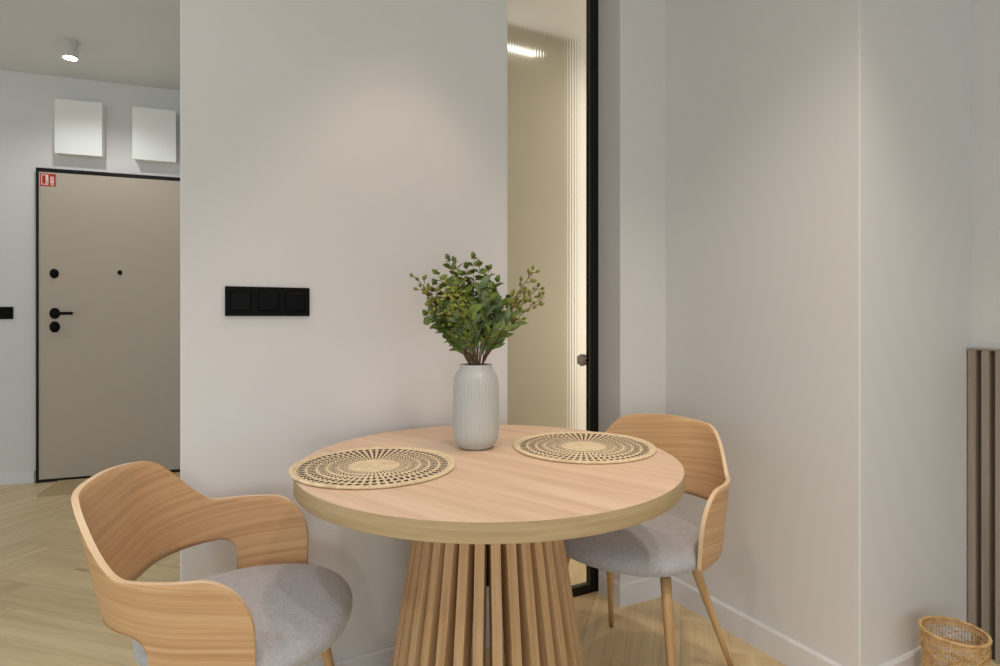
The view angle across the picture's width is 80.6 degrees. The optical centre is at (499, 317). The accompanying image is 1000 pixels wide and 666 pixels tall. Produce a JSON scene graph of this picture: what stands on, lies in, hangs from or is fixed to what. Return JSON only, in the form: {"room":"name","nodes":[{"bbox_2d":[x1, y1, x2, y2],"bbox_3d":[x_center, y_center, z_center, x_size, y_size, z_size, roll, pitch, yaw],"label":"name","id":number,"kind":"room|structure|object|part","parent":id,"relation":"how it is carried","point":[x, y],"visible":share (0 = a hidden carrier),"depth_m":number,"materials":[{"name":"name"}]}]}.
{"room":"dining room","nodes":[
{"label":"dining room","id":0,"kind":"room"},
{"bbox_2d":[0,69,179,481],"bbox_3d":[-3.130,-0.270,4.028,4.400,2.740,0.150,0,0,-20],"label":"wall","id":1,"kind":"structure","parent":0,"point":[27,100],"depth_m":3.94,"materials":[{"name":"white paint"}]},
{"bbox_2d":[0,307,12,318],"bbox_3d":[-3.296,-0.033,3.882,0.150,0.081,0.014,0,0,-20],"label":"light switch","id":2,"kind":"object","parent":1,"relation":"attached to","point":[5,312],"visible":1,"depth_m":3.89,"materials":[{"name":"black plastic"}]},
{"bbox_2d":[0,470,34,484],"bbox_3d":[-4.145,1.060,3.582,2.188,0.080,0.012,0,0,-20],"label":"baseboard","id":3,"kind":"structure","parent":1,"relation":"attached to","point":[19,477],"depth_m":3.91,"materials":[{"name":"white"}]},
{"bbox_2d":[55,98,104,158],"bbox_3d":[-2.844,-1.278,4.002,0.270,0.364,0.090,0,0,-20],"label":"upper cabinet","id":4,"kind":"object","parent":1,"relation":"attached to","point":[79,125],"visible":1,"depth_m":3.96,"materials":[{"name":"white"}]},
{"bbox_2d":[36,167,179,482],"bbox_3d":[-2.638,0.049,4.075,0.952,2.103,0.087,0,0,-20],"label":"door","id":5,"kind":"structure","parent":1,"relation":"in","point":[108,244],"depth_m":4.06,"materials":[{"name":"beige metal"}]},
{"bbox_2d":[40,173,55,186],"bbox_3d":[-3.029,-0.925,3.953,0.087,0.084,0.002,0,0,-20],"label":"sticker","id":6,"kind":"object","parent":5,"relation":"attached to","point":[45,179],"visible":1,"depth_m":3.95,"materials":[{"name":"red paper"}]},
{"bbox_3d":[-2.992,-0.299,3.956,0.050,0.064,0.021,0,0,-20],"label":"lock knob","id":7,"kind":"part","parent":5,"relation":"part of","materials":[{"name":"black metal"}]},
{"bbox_3d":[-2.989,0.060,3.957,0.059,0.074,0.021,0,0,-20],"label":"cylinder knob","id":8,"kind":"part","parent":5,"relation":"part of","materials":[{"name":"black metal"}]},
{"bbox_3d":[-2.932,-0.031,3.951,0.127,0.020,0.050,0,0,-20],"label":"handle","id":9,"kind":"part","parent":5,"relation":"part of","materials":[{"name":"black metal"}]},
{"bbox_2d":[132,106,177,164],"bbox_3d":[-2.423,-1.278,4.151,0.268,0.364,0.090,0,0,-20],"label":"upper cabinet","id":10,"kind":"object","parent":1,"relation":"attached to","point":[154,131],"visible":1,"depth_m":4.11,"materials":[{"name":"white"}]},
{"bbox_2d":[0,0,179,89],"bbox_3d":[-1.000,-1.700,1.750,12.000,0.120,12.500,0,0,0],"label":"ceiling","id":11,"kind":"structure","parent":0,"point":[133,42],"depth_m":3.46,"materials":[{"name":"white paint"}]},
{"bbox_2d":[61,37,78,60],"bbox_3d":[-2.541,-1.587,3.487,0.082,0.105,0.082,0,0,0],"label":"ceiling spotlight","id":12,"kind":"object","parent":11,"relation":"attached to","point":[69,46],"visible":1,"depth_m":3.46,"materials":[{"name":"grey metal"}]},
{"bbox_2d":[180,0,507,665],"bbox_3d":[-0.442,-0.270,1.851,0.986,2.740,0.145,0,0,-28],"label":"wall","id":13,"kind":"structure","parent":0,"point":[339,150],"depth_m":1.73,"materials":[{"name":"white paint"}]},
{"bbox_2d":[225,286,309,315],"bbox_3d":[-0.648,-0.046,1.651,0.219,0.079,0.014,0,0,-28],"label":"light switch","id":14,"kind":"object","parent":13,"relation":"attached to","point":[239,300],"visible":1,"depth_m":1.64,"materials":[{"name":"black plastic"}]},
{"bbox_2d":[318,616,503,665],"bbox_3d":[-0.400,1.057,1.784,0.998,0.086,0.012,0,0,-28],"label":"baseboard","id":15,"kind":"structure","parent":13,"relation":"attached to","point":[380,657],"depth_m":1.79,"materials":[{"name":"white paint"}]},
{"bbox_2d":[508,0,598,596],"bbox_3d":[0.070,-0.269,2.236,0.720,2.738,0.056,0,0,-28],"label":"glass door","id":16,"kind":"structure","parent":13,"relation":"in","point":[553,44],"depth_m":2.29,"materials":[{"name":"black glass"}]},
{"bbox_3d":[0.076,-0.269,2.224,0.720,2.738,0.030,0,0,-28],"label":"frame","id":17,"kind":"part","parent":16,"relation":"part of","materials":[{"name":"black metal"}]},
{"bbox_2d":[0,472,999,665],"bbox_3d":[-1.000,1.100,1.703,12.000,0.001,12.595,0,0,0],"label":"floor","id":18,"kind":"structure","parent":0,"point":[50,615],"depth_m":2.17,"materials":[{"name":"brown wood"}]},
{"bbox_2d":[36,478,88,496],"bbox_3d":[-2.603,1.095,3.902,0.650,0.010,0.360,0,0,-20],"label":"doormat","id":19,"kind":"object","parent":18,"relation":"on","point":[61,487],"visible":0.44,"depth_m":3.79,"materials":[{"name":"fabric"}]},
{"bbox_2d":[71,461,352,665],"bbox_3d":[-0.588,0.711,1.282,0.518,0.772,0.525,0,0,-7],"label":"armchair","id":20,"kind":"object","parent":18,"relation":"on","point":[277,608],"visible":1,"depth_m":1.23,"materials":[{"name":"brown wood"}]},
{"bbox_3d":[-0.544,0.644,1.288,0.429,0.073,0.451,0,0,-7],"label":"seat","id":21,"kind":"part","parent":20,"relation":"part of","materials":[{"name":"fabric"}]},
{"bbox_3d":[-0.426,0.890,1.485,0.029,0.410,0.029,-10,10,-6],"label":"leg","id":22,"kind":"part","parent":20,"relation":"part of","materials":[{"name":"brown wood"}]},
{"bbox_2d":[293,425,684,665],"bbox_3d":[-0.025,0.721,1.444,0.909,0.758,0.909,0,0,0],"label":"round table","id":23,"kind":"object","parent":18,"relation":"on","point":[501,520],"visible":0.81,"depth_m":1.26,"materials":[{"name":"brown wood"}]},
{"bbox_2d":[288,446,454,489],"bbox_3d":[-0.289,0.338,1.357,0.373,0.008,0.373,0,0,10],"label":"placemat","id":24,"kind":"object","parent":23,"relation":"on","point":[365,468],"visible":1,"depth_m":1.33,"materials":[{"name":"wicker"}]},
{"bbox_2d":[453,363,498,449],"bbox_3d":[-0.064,0.232,1.560,0.121,0.220,0.121,0,0,0],"label":"vase","id":25,"kind":"object","parent":23,"relation":"on","point":[475,387],"visible":1,"depth_m":1.51,"materials":[{"name":"grey ceramic"}]},
{"bbox_2d":[409,251,544,364],"bbox_3d":[-0.058,0.064,1.550,0.356,0.478,0.176,0,0,0],"label":"sprigs","id":26,"kind":"object","parent":25,"relation":"in","point":[468,320],"visible":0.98,"depth_m":1.53,"materials":[{"name":"green plant"}]},
{"bbox_3d":[-0.100,0.139,1.525,0.093,0.328,0.091,0,0,0],"label":"stem","id":27,"kind":"part","parent":26,"relation":"part of","materials":[{"name":"brown"}]},
{"bbox_3d":[-0.098,0.106,1.526,0.090,0.393,0.089,0,0,0],"label":"stem","id":28,"kind":"part","parent":26,"relation":"part of","materials":[{"name":"brown"}]},
{"bbox_3d":[-0.067,0.144,1.527,0.014,0.318,0.094,0,0,0],"label":"stem","id":29,"kind":"part","parent":26,"relation":"part of","materials":[{"name":"brown"}]},
{"bbox_3d":[-0.058,0.113,1.536,0.021,0.379,0.075,0,0,0],"label":"stem","id":30,"kind":"part","parent":26,"relation":"part of","materials":[{"name":"brown"}]},
{"bbox_3d":[-0.050,0.128,1.540,0.044,0.349,0.063,0,0,0],"label":"stem","id":31,"kind":"part","parent":26,"relation":"part of","materials":[{"name":"brown"}]},
{"bbox_3d":[-0.045,0.166,1.535,0.054,0.273,0.072,0,0,0],"label":"stem","id":32,"kind":"part","parent":26,"relation":"part of","materials":[{"name":"brown"}]},
{"bbox_3d":[-0.031,0.164,1.540,0.105,0.278,0.005,0,0,33],"label":"stem","id":33,"kind":"part","parent":26,"relation":"part of","materials":[{"name":"brown"}]},
{"bbox_3d":[0.019,0.121,1.545,0.193,0.363,0.036,0,0,0],"label":"stem","id":34,"kind":"part","parent":26,"relation":"part of","materials":[{"name":"brown"}]},
{"bbox_3d":[0.008,0.088,1.560,0.170,0.429,0.027,0,0,0],"label":"stem","id":35,"kind":"part","parent":26,"relation":"part of","materials":[{"name":"brown"}]},
{"bbox_2d":[513,431,656,463],"bbox_3d":[0.222,0.338,1.562,0.373,0.008,0.373,0,0,-36],"label":"placemat","id":36,"kind":"object","parent":23,"relation":"on","point":[574,447],"visible":1,"depth_m":1.54,"materials":[{"name":"wicker"}]},
{"bbox_2d":[564,414,732,665],"bbox_3d":[0.410,0.711,1.780,0.525,0.772,0.518,0,0,38],"label":"armchair","id":37,"kind":"object","parent":18,"relation":"on","point":[665,546],"visible":0.55,"depth_m":1.65,"materials":[{"name":"brown wood"}]},
{"bbox_3d":[0.376,0.890,2.012,0.029,0.438,0.029,12,29,35],"label":"leg","id":38,"kind":"part","parent":37,"relation":"part of","materials":[{"name":"brown wood"}]},
{"bbox_3d":[0.384,0.644,1.745,0.451,0.073,0.429,0,0,38],"label":"seat","id":39,"kind":"part","parent":37,"relation":"part of","materials":[{"name":"fabric"}]},
{"bbox_3d":[0.442,0.890,1.523,0.029,0.410,0.029,-10,-17,36],"label":"leg","id":40,"kind":"part","parent":37,"relation":"part of","materials":[{"name":"brown wood"}]},
{"bbox_3d":[0.643,0.890,1.807,0.029,0.438,0.029,-13,14,39],"label":"leg","id":41,"kind":"part","parent":37,"relation":"part of","materials":[{"name":"brown wood"}]},
{"bbox_2d":[918,615,992,665],"bbox_3d":[1.293,0.993,1.680,0.168,0.212,0.168,0,0,40],"label":"wicker basket","id":42,"kind":"object","parent":18,"relation":"on","point":[983,650],"visible":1,"depth_m":1.69,"materials":[{"name":"beige wicker"}]},
{"bbox_2d":[598,0,665,589],"bbox_3d":[0.523,-0.270,2.398,0.250,2.740,0.200,0,0,-26],"label":"wall pillar","id":43,"kind":"structure","parent":0,"point":[631,33],"depth_m":2.31,"materials":[{"name":"white paint"}]},
{"bbox_2d":[599,571,619,605],"bbox_3d":[0.427,1.057,2.307,0.012,0.086,0.120,0,0,-28],"label":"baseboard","id":44,"kind":"structure","parent":43,"relation":"attached to","point":[602,576],"depth_m":2.32,"materials":[{"name":"white paint"}]},
{"bbox_2d":[618,577,660,607],"bbox_3d":[0.559,1.057,2.297,0.235,0.086,0.012,0,0,-26],"label":"baseboard","id":45,"kind":"structure","parent":43,"relation":"attached to","point":[635,591],"depth_m":2.28,"materials":[{"name":"white paint"}]},
{"bbox_2d":[666,0,971,665],"bbox_3d":[1.096,-0.270,2.224,0.646,2.740,0.900,0,0,-28],"label":"wall","id":46,"kind":"structure","parent":0,"point":[819,152],"depth_m":1.86,"materials":[{"name":"white paint"}]},
{"bbox_2d":[671,576,841,665],"bbox_3d":[0.837,1.057,2.012,0.012,0.086,0.769,0,0,-28],"label":"baseboard","id":47,"kind":"structure","parent":46,"relation":"attached to","point":[780,647],"depth_m":1.98,"materials":[{"name":"white paint"}]},
{"bbox_2d":[880,625,969,665],"bbox_3d":[1.296,1.057,1.814,0.638,0.086,0.012,0,0,-28],"label":"baseboard","id":48,"kind":"structure","parent":46,"relation":"attached to","point":[912,658],"depth_m":1.79,"materials":[{"name":"white paint"}]},
{"bbox_2d":[972,0,999,351],"bbox_3d":[2.661,-0.270,0.055,0.120,2.740,4.600,0,0,-28],"label":"wall","id":49,"kind":"structure","parent":0,"point":[985,13],"depth_m":1.93,"materials":[{"name":"white paint"}]},
{"bbox_2d":[967,348,999,664],"bbox_3d":[1.805,0.600,1.493,0.040,1.000,1.050,0,0,-28],"label":"panel","id":50,"kind":"object","parent":49,"relation":"attached to","point":[983,365],"visible":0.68,"depth_m":1.90,"materials":[{"name":"brown wood"}]}
]}

